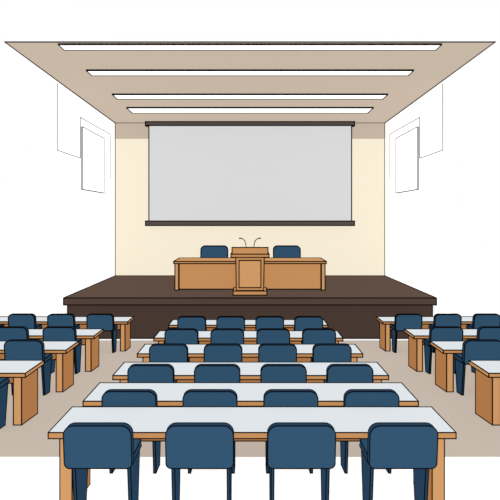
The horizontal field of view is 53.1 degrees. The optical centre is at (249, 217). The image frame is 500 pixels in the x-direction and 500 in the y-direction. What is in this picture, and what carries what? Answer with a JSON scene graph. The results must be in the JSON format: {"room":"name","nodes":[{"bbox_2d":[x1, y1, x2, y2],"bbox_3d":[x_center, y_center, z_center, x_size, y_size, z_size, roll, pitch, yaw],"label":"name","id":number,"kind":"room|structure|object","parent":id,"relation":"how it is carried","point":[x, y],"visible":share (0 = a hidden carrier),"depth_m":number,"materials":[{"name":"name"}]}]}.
{"room":"lecture hall","nodes":[
{"label":"lecture hall","id":0,"kind":"room"},
{"bbox_2d":[49,81,114,313],"bbox_3d":[-4.939,-0.115,15.300,0.142,6.580,5.700,0,0,0],"label":"wall","id":1,"kind":"structure","parent":0,"point":[81,222],"depth_m":13.79,"materials":[{"name":"white paint"}]},
{"bbox_2d":[57,83,110,178],"bbox_3d":[-4.853,-2.362,14.970,0.024,2.044,4.794,0,0,0],"label":"trim","id":2,"kind":"structure","parent":1,"relation":"attached to","point":[57,83],"depth_m":14.29,"materials":[{"name":"grey"}]},
{"bbox_2d":[81,126,104,192],"bbox_3d":[-4.833,-1.725,15.451,0.070,1.829,2.131,0,0,0],"label":"notice board","id":3,"kind":"object","parent":1,"relation":"attached to","point":[92,144],"visible":1,"depth_m":15.29,"materials":[{"name":"white paint"}]},
{"bbox_2d":[0,340,499,499],"bbox_3d":[0.000,2.663,5.359,16.800,1.322,15.218,0,0,0],"label":"floor","id":4,"kind":"structure","parent":0,"point":[29,460],"depth_m":5.25,"materials":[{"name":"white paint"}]},
{"bbox_2d":[0,378,9,428],"bbox_3d":[-3.405,2.209,6.322,0.592,0.925,0.544,0,0,0],"label":"chair","id":5,"kind":"object","parent":4,"relation":"on","point":[4,382],"visible":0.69,"depth_m":6.39,"materials":[{"name":"blue plastic"}]},
{"bbox_2d":[0,326,28,340],"bbox_3d":[-4.335,2.440,9.322,0.599,0.932,0.552,0,0,0],"label":"chair","id":6,"kind":"object","parent":4,"relation":"on","point":[7,333],"visible":0.24,"depth_m":9.07,"materials":[{"name":"blue plastic"}]},
{"bbox_2d":[0,360,44,425],"bbox_3d":[-4.815,2.341,6.660,3.917,0.736,0.586,0,0,0],"label":"desk","id":7,"kind":"object","parent":4,"relation":"on","point":[23,374],"visible":1,"depth_m":6.58,"materials":[{"name":"brown wood"}]},
{"bbox_2d":[8,313,42,328],"bbox_3d":[-5.070,2.596,11.347,0.605,0.937,0.557,0,0,0],"label":"chair","id":8,"kind":"object","parent":4,"relation":"on","point":[28,320],"visible":0.34,"depth_m":11.10,"materials":[{"name":"blue"}]},
{"bbox_2d":[4,339,52,395],"bbox_3d":[-3.465,2.330,7.897,0.596,0.929,0.548,0,0,0],"label":"chair","id":9,"kind":"object","parent":4,"relation":"on","point":[14,349],"visible":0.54,"depth_m":7.66,"materials":[{"name":"blue plastic"}]},
{"bbox_2d":[0,341,78,391],"bbox_3d":[-4.875,2.462,8.235,3.921,0.740,0.590,0,0,0],"label":"desk","id":10,"kind":"object","parent":4,"relation":"on","point":[62,351],"visible":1,"depth_m":8.13,"materials":[{"name":"brown wood"}]},
{"bbox_2d":[42,326,82,373],"bbox_3d":[-3.465,2.440,9.322,0.599,0.932,0.552,0,0,0],"label":"chair","id":11,"kind":"object","parent":4,"relation":"on","point":[49,333],"visible":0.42,"depth_m":9.08,"materials":[{"name":"blue plastic"}]},
{"bbox_2d":[47,313,79,328],"bbox_3d":[-4.200,2.596,11.347,0.605,0.937,0.557,0,0,0],"label":"chair","id":12,"kind":"object","parent":4,"relation":"on","point":[54,319],"visible":0.43,"depth_m":11.10,"materials":[{"name":"blue"}]},
{"bbox_2d":[29,329,103,371],"bbox_3d":[-4.875,2.572,9.660,3.925,0.743,0.594,0,0,0],"label":"desk","id":13,"kind":"object","parent":4,"relation":"on","point":[90,337],"visible":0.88,"depth_m":9.52,"materials":[{"name":"brown wood"}]},
{"bbox_2d":[0,316,133,350],"bbox_3d":[-4.740,2.728,11.685,3.930,0.748,0.599,0,0,0],"label":"desk","id":14,"kind":"object","parent":4,"relation":"on","point":[123,323],"visible":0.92,"depth_m":11.60,"materials":[{"name":"brown wood"}]},
{"bbox_2d":[86,313,117,352],"bbox_3d":[-3.330,2.596,11.347,0.605,0.937,0.557,0,0,0],"label":"chair","id":15,"kind":"object","parent":4,"relation":"on","point":[105,321],"visible":0.77,"depth_m":11.11,"materials":[{"name":"blue"}]},
{"bbox_2d":[63,422,141,499],"bbox_3d":[-1.199,2.064,4.179,0.542,0.880,0.534,0,0,0],"label":"chair","id":16,"kind":"object","parent":4,"relation":"on","point":[86,445],"visible":0.94,"depth_m":3.94,"materials":[{"name":"blue plastic"}]},
{"bbox_2d":[101,389,160,473],"bbox_3d":[-1.172,2.125,5.095,0.534,0.904,0.535,0,0,0],"label":"chair","id":17,"kind":"object","parent":4,"relation":"on","point":[111,397],"visible":0.38,"depth_m":4.84,"materials":[{"name":"blue plastic"}]},
{"bbox_2d":[127,364,177,381],"bbox_3d":[-1.183,2.205,6.204,0.554,0.915,0.540,0,0,0],"label":"chair","id":18,"kind":"object","parent":4,"relation":"on","point":[135,372],"visible":0.37,"depth_m":5.95,"materials":[{"name":"blue plastic"}]},
{"bbox_2d":[149,343,189,361],"bbox_3d":[-1.199,2.313,7.598,0.573,0.918,0.545,0,0,0],"label":"chair","id":19,"kind":"object","parent":4,"relation":"on","point":[158,352],"visible":0.41,"depth_m":7.35,"materials":[{"name":"blue plastic"}]},
{"bbox_2d":[164,328,198,343],"bbox_3d":[-1.210,2.420,9.067,0.599,0.932,0.551,0,0,0],"label":"chair","id":20,"kind":"object","parent":4,"relation":"on","point":[171,335],"visible":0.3,"depth_m":8.81,"materials":[{"name":"blue plastic"}]},
{"bbox_2d":[177,316,206,329],"bbox_3d":[-1.228,2.544,10.777,0.611,0.950,0.556,0,0,0],"label":"chair","id":21,"kind":"object","parent":4,"relation":"on","point":[197,322],"visible":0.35,"depth_m":10.52,"materials":[{"name":"blue"}]},
{"bbox_2d":[165,422,233,499],"bbox_3d":[-0.397,2.064,4.179,0.542,0.880,0.534,0,0,0],"label":"chair","id":22,"kind":"object","parent":4,"relation":"on","point":[188,445],"visible":1,"depth_m":3.94,"materials":[{"name":"blue plastic"}]},
{"bbox_2d":[182,389,237,473],"bbox_3d":[-0.388,2.125,5.095,0.534,0.904,0.535,0,0,0],"label":"chair","id":23,"kind":"object","parent":4,"relation":"on","point":[191,397],"visible":0.36,"depth_m":4.84,"materials":[{"name":"blue plastic"}]},
{"bbox_2d":[194,364,239,381],"bbox_3d":[-0.392,2.205,6.204,0.554,0.915,0.540,0,0,0],"label":"chair","id":24,"kind":"object","parent":4,"relation":"on","point":[202,372],"visible":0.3,"depth_m":5.95,"materials":[{"name":"blue plastic"}]},
{"bbox_2d":[204,343,242,361],"bbox_3d":[-0.397,2.313,7.598,0.573,0.918,0.545,0,0,0],"label":"chair","id":25,"kind":"object","parent":4,"relation":"on","point":[213,352],"visible":0.48,"depth_m":7.35,"materials":[{"name":"blue plastic"}]},
{"bbox_2d":[210,328,243,343],"bbox_3d":[-0.401,2.420,9.067,0.599,0.932,0.551,0,0,0],"label":"chair","id":26,"kind":"object","parent":4,"relation":"on","point":[217,335],"visible":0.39,"depth_m":8.81,"materials":[{"name":"blue plastic"}]},
{"bbox_2d":[216,316,244,329],"bbox_3d":[-0.406,2.544,10.777,0.611,0.950,0.556,0,0,0],"label":"chair","id":27,"kind":"object","parent":4,"relation":"on","point":[221,321],"visible":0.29,"depth_m":10.52,"materials":[{"name":"blue"}]},
{"bbox_2d":[153,330,343,343],"bbox_3d":[-0.030,2.553,9.405,3.474,0.743,0.593,0,0,0],"label":"desk","id":28,"kind":"object","parent":4,"relation":"on","point":[204,335],"visible":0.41,"depth_m":9.33,"materials":[{"name":"white"}]},
{"bbox_2d":[168,319,328,329],"bbox_3d":[-0.037,2.684,11.115,3.478,0.746,0.598,0,0,0],"label":"desk","id":29,"kind":"object","parent":4,"relation":"on","point":[210,323],"visible":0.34,"depth_m":11.01,"materials":[{"name":"white laminate"}]},
{"bbox_2d":[137,344,362,361],"bbox_3d":[0.000,2.439,7.935,3.470,0.739,0.590,0,0,0],"label":"desk","id":30,"kind":"object","parent":4,"relation":"on","point":[195,351],"visible":0.36,"depth_m":7.84,"materials":[{"name":"white"}]},
{"bbox_2d":[63,275,436,338],"bbox_3d":[0.000,2.617,15.468,9.728,1.118,4.988,0,0,0],"label":"stage","id":31,"kind":"object","parent":4,"relation":"on","point":[350,305],"visible":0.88,"depth_m":13.11,"materials":[{"name":"brown wood"}]},
{"bbox_2d":[200,245,227,256],"bbox_3d":[-1.163,1.483,15.976,0.910,1.180,0.827,0,0,0],"label":"chair","id":32,"kind":"object","parent":31,"relation":"on","point":[206,250],"visible":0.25,"depth_m":16.25,"materials":[{"name":"blue"}]},
{"bbox_2d":[173,257,326,290],"bbox_3d":[0.000,1.649,14.851,4.388,0.855,1.237,0,0,0],"label":"panel table","id":33,"kind":"object","parent":31,"relation":"on","point":[190,273],"visible":0.74,"depth_m":14.29,"materials":[{"name":"brown wood"}]},
{"bbox_2d":[230,238,269,295],"bbox_3d":[0.000,1.307,13.688,1.055,1.536,0.709,0,0,0],"label":"lectern","id":34,"kind":"object","parent":31,"relation":"on","point":[249,261],"visible":1,"depth_m":13.41,"materials":[{"name":"brown wood"}]},
{"bbox_2d":[273,245,300,256],"bbox_3d":[1.200,1.483,15.976,0.910,1.180,0.827,0,0,0],"label":"chair","id":35,"kind":"object","parent":31,"relation":"on","point":[278,250],"visible":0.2,"depth_m":16.25,"materials":[{"name":"blue"}]},
{"bbox_2d":[82,382,418,405],"bbox_3d":[0.007,2.246,5.430,3.464,0.734,0.584,0,0,0],"label":"desk","id":36,"kind":"object","parent":4,"relation":"on","point":[168,393],"visible":0.39,"depth_m":5.53,"materials":[{"name":"white laminate"}]},
{"bbox_2d":[112,362,388,381],"bbox_3d":[0.009,2.332,6.540,3.467,0.736,0.586,0,0,0],"label":"desk","id":37,"kind":"object","parent":4,"relation":"on","point":[184,371],"visible":0.4,"depth_m":6.55,"materials":[{"name":"white"}]},
{"bbox_2d":[48,406,456,499],"bbox_3d":[0.018,2.176,4.515,3.462,0.732,0.581,0,0,0],"label":"desk","id":38,"kind":"object","parent":4,"relation":"on","point":[148,423],"visible":0.66,"depth_m":4.53,"materials":[{"name":"white laminate"}]},
{"bbox_2d":[255,316,283,329],"bbox_3d":[0.415,2.544,10.777,0.611,0.950,0.556,0,0,0],"label":"chair","id":39,"kind":"object","parent":4,"relation":"on","point":[260,321],"visible":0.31,"depth_m":10.52,"materials":[{"name":"blue"}]},
{"bbox_2d":[256,328,289,343],"bbox_3d":[0.409,2.420,9.067,0.599,0.932,0.551,0,0,0],"label":"chair","id":40,"kind":"object","parent":4,"relation":"on","point":[263,335],"visible":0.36,"depth_m":8.81,"materials":[{"name":"blue plastic"}]},
{"bbox_2d":[258,343,296,361],"bbox_3d":[0.406,2.313,7.598,0.573,0.918,0.545,0,0,0],"label":"chair","id":41,"kind":"object","parent":4,"relation":"on","point":[267,352],"visible":0.47,"depth_m":7.35,"materials":[{"name":"blue plastic"}]},
{"bbox_2d":[260,364,306,381],"bbox_3d":[0.401,2.205,6.204,0.554,0.915,0.540,0,0,0],"label":"chair","id":42,"kind":"object","parent":4,"relation":"on","point":[268,372],"visible":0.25,"depth_m":5.95,"materials":[{"name":"blue plastic"}]},
{"bbox_2d":[263,389,318,473],"bbox_3d":[0.397,2.125,5.095,0.534,0.904,0.535,0,0,0],"label":"chair","id":43,"kind":"object","parent":4,"relation":"on","point":[271,397],"visible":0.34,"depth_m":4.84,"materials":[{"name":"blue plastic"}]},
{"bbox_2d":[267,422,335,499],"bbox_3d":[0.406,2.064,4.179,0.542,0.880,0.534,0,0,0],"label":"chair","id":44,"kind":"object","parent":4,"relation":"on","point":[290,445],"visible":1,"depth_m":3.94,"materials":[{"name":"blue plastic"}]},
{"bbox_2d":[294,316,322,329],"bbox_3d":[1.238,2.544,10.777,0.611,0.950,0.556,0,0,0],"label":"chair","id":45,"kind":"object","parent":4,"relation":"on","point":[300,322],"visible":0.38,"depth_m":10.52,"materials":[{"name":"blue"}]},
{"bbox_2d":[301,328,335,343],"bbox_3d":[1.220,2.420,9.067,0.599,0.932,0.551,0,0,0],"label":"chair","id":46,"kind":"object","parent":4,"relation":"on","point":[309,335],"visible":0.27,"depth_m":8.81,"materials":[{"name":"blue plastic"}]},
{"bbox_2d":[310,343,351,361],"bbox_3d":[1.208,2.313,7.598,0.573,0.918,0.545,0,0,0],"label":"chair","id":47,"kind":"object","parent":4,"relation":"on","point":[321,352],"visible":0.41,"depth_m":7.35,"materials":[{"name":"blue plastic"}]},
{"bbox_2d":[323,364,373,381],"bbox_3d":[1.192,2.205,6.204,0.554,0.915,0.540,0,0,0],"label":"chair","id":48,"kind":"object","parent":4,"relation":"on","point":[334,372],"visible":0.27,"depth_m":5.95,"materials":[{"name":"blue plastic"}]},
{"bbox_2d":[340,389,399,473],"bbox_3d":[1.181,2.125,5.095,0.534,0.904,0.535,0,0,0],"label":"chair","id":49,"kind":"object","parent":4,"relation":"on","point":[352,397],"visible":0.3,"depth_m":4.84,"materials":[{"name":"blue plastic"}]},
{"bbox_2d":[359,422,438,499],"bbox_3d":[1.208,2.064,4.179,0.542,0.880,0.534,0,0,0],"label":"chair","id":50,"kind":"object","parent":4,"relation":"on","point":[388,445],"visible":0.94,"depth_m":3.94,"materials":[{"name":"blue plastic"}]},
{"bbox_2d":[391,313,422,352],"bbox_3d":[3.525,2.596,11.347,0.605,0.937,0.557,0,0,0],"label":"chair","id":51,"kind":"object","parent":4,"relation":"on","point":[402,321],"visible":0.74,"depth_m":11.11,"materials":[{"name":"blue"}]},
{"bbox_2d":[376,316,472,351],"bbox_3d":[4.980,2.728,11.685,3.930,0.748,0.599,0,0,0],"label":"desk","id":52,"kind":"object","parent":4,"relation":"on","point":[385,322],"visible":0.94,"depth_m":11.55,"materials":[{"name":"brown wood"}]},
{"bbox_2d":[404,329,476,371],"bbox_3d":[5.025,2.572,9.660,3.925,0.743,0.594,0,0,0],"label":"desk","id":53,"kind":"object","parent":4,"relation":"on","point":[415,336],"visible":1,"depth_m":9.55,"materials":[{"name":"brown wood"}]},
{"bbox_2d":[423,326,463,373],"bbox_3d":[3.570,2.440,9.322,0.599,0.932,0.552,0,0,0],"label":"chair","id":54,"kind":"object","parent":4,"relation":"on","point":[436,333],"visible":0.62,"depth_m":9.08,"materials":[{"name":"blue plastic"}]},
{"bbox_2d":[428,313,461,352],"bbox_3d":[4.395,2.596,11.347,0.605,0.937,0.557,0,0,0],"label":"chair","id":55,"kind":"object","parent":4,"relation":"on","point":[439,319],"visible":0.33,"depth_m":11.10,"materials":[{"name":"blue plastic"}]},
{"bbox_2d":[430,341,463,391],"bbox_3d":[5.025,2.462,8.235,3.921,0.740,0.590,0,0,0],"label":"desk","id":56,"kind":"object","parent":4,"relation":"on","point":[445,351],"visible":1,"depth_m":8.12,"materials":[{"name":"brown wood"}]},
{"bbox_2d":[454,339,499,395],"bbox_3d":[3.570,2.330,7.897,0.596,0.929,0.548,0,0,0],"label":"chair","id":57,"kind":"object","parent":4,"relation":"on","point":[472,349],"visible":0.75,"depth_m":7.66,"materials":[{"name":"blue plastic"}]},
{"bbox_2d":[466,313,499,328],"bbox_3d":[5.265,2.596,11.347,0.605,0.937,0.557,0,0,0],"label":"chair","id":58,"kind":"object","parent":4,"relation":"on","point":[478,319],"visible":0.47,"depth_m":11.10,"materials":[{"name":"blue"}]},
{"bbox_2d":[468,360,499,425],"bbox_3d":[4.995,2.341,6.660,3.917,0.736,0.586,0,0,0],"label":"desk","id":59,"kind":"object","parent":4,"relation":"on","point":[487,372],"visible":1,"depth_m":6.60,"materials":[{"name":"brown wood"}]},
{"bbox_2d":[471,326,499,372],"bbox_3d":[4.440,2.440,9.322,0.599,0.932,0.552,0,0,0],"label":"chair","id":60,"kind":"object","parent":4,"relation":"on","point":[483,332],"visible":0.26,"depth_m":9.07,"materials":[{"name":"blue plastic"}]},
{"bbox_2d":[4,41,495,122],"bbox_3d":[0.000,-3.455,14.026,9.765,0.094,8.247,0,0,0],"label":"ceiling","id":61,"kind":"structure","parent":0,"point":[68,68],"depth_m":12.36,"materials":[{"name":"beige paint"}]},
{"bbox_2d":[58,43,441,50],"bbox_3d":[0.000,-3.472,10.140,7.676,0.046,0.325,0,0,0],"label":"ceiling light","id":62,"kind":"object","parent":61,"relation":"attached to","point":[65,46],"depth_m":10.09,"materials":[{"name":"white plastic"}]},
{"bbox_2d":[86,69,413,75],"bbox_3d":[0.000,-3.459,11.895,7.680,0.050,0.420,0,0,0],"label":"ceiling light","id":63,"kind":"object","parent":61,"relation":"attached to","point":[93,72],"depth_m":11.84,"materials":[{"name":"white plastic"}]},
{"bbox_2d":[112,93,387,99],"bbox_3d":[0.000,-3.441,14.153,7.686,0.055,0.530,0,0,0],"label":"ceiling light","id":64,"kind":"object","parent":61,"relation":"attached to","point":[119,96],"depth_m":14.11,"materials":[{"name":"white plastic"}]},
{"bbox_2d":[126,107,373,112],"bbox_3d":[0.000,-3.429,15.878,7.690,0.059,0.744,0,0,0],"label":"ceiling light","id":65,"kind":"object","parent":61,"relation":"attached to","point":[132,109],"depth_m":15.75,"materials":[{"name":"white plastic"}]},
{"bbox_2d":[115,123,384,274],"bbox_3d":[0.000,-0.131,18.064,9.759,6.613,0.172,0,0,0],"label":"wall","id":66,"kind":"structure","parent":0,"point":[140,249],"depth_m":18.00,"materials":[{"name":"beige paint"}]},
{"bbox_2d":[115,124,384,138],"bbox_3d":[0.000,-3.120,17.976,9.660,0.540,0.042,0,0,0],"label":"trim","id":67,"kind":"structure","parent":66,"relation":"attached to","point":[122,131],"depth_m":17.96,"materials":[{"name":"brown paint"}]},
{"bbox_2d":[145,121,354,225],"bbox_3d":[0.000,-1.568,17.805,7.439,3.707,0.314,0,0,0],"label":"projection screen","id":68,"kind":"object","parent":66,"relation":"attached to","point":[201,173],"visible":1,"depth_m":17.76,"materials":[{"name":"grey"}]},
{"bbox_2d":[385,81,450,315],"bbox_3d":[4.939,-0.115,15.300,0.142,6.580,5.700,0,0,0],"label":"wall","id":69,"kind":"structure","parent":0,"point":[417,222],"depth_m":13.87,"materials":[{"name":"white paint"}]},
{"bbox_2d":[395,126,418,192],"bbox_3d":[4.833,-1.725,15.451,0.070,1.829,2.131,0,0,0],"label":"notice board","id":70,"kind":"object","parent":69,"relation":"attached to","point":[406,144],"visible":1,"depth_m":15.29,"materials":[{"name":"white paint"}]},
{"bbox_2d":[389,83,442,178],"bbox_3d":[4.853,-2.362,14.970,0.024,2.044,4.794,0,0,0],"label":"trim","id":71,"kind":"structure","parent":69,"relation":"attached to","point":[442,83],"depth_m":14.29,"materials":[{"name":"grey"}]}
]}

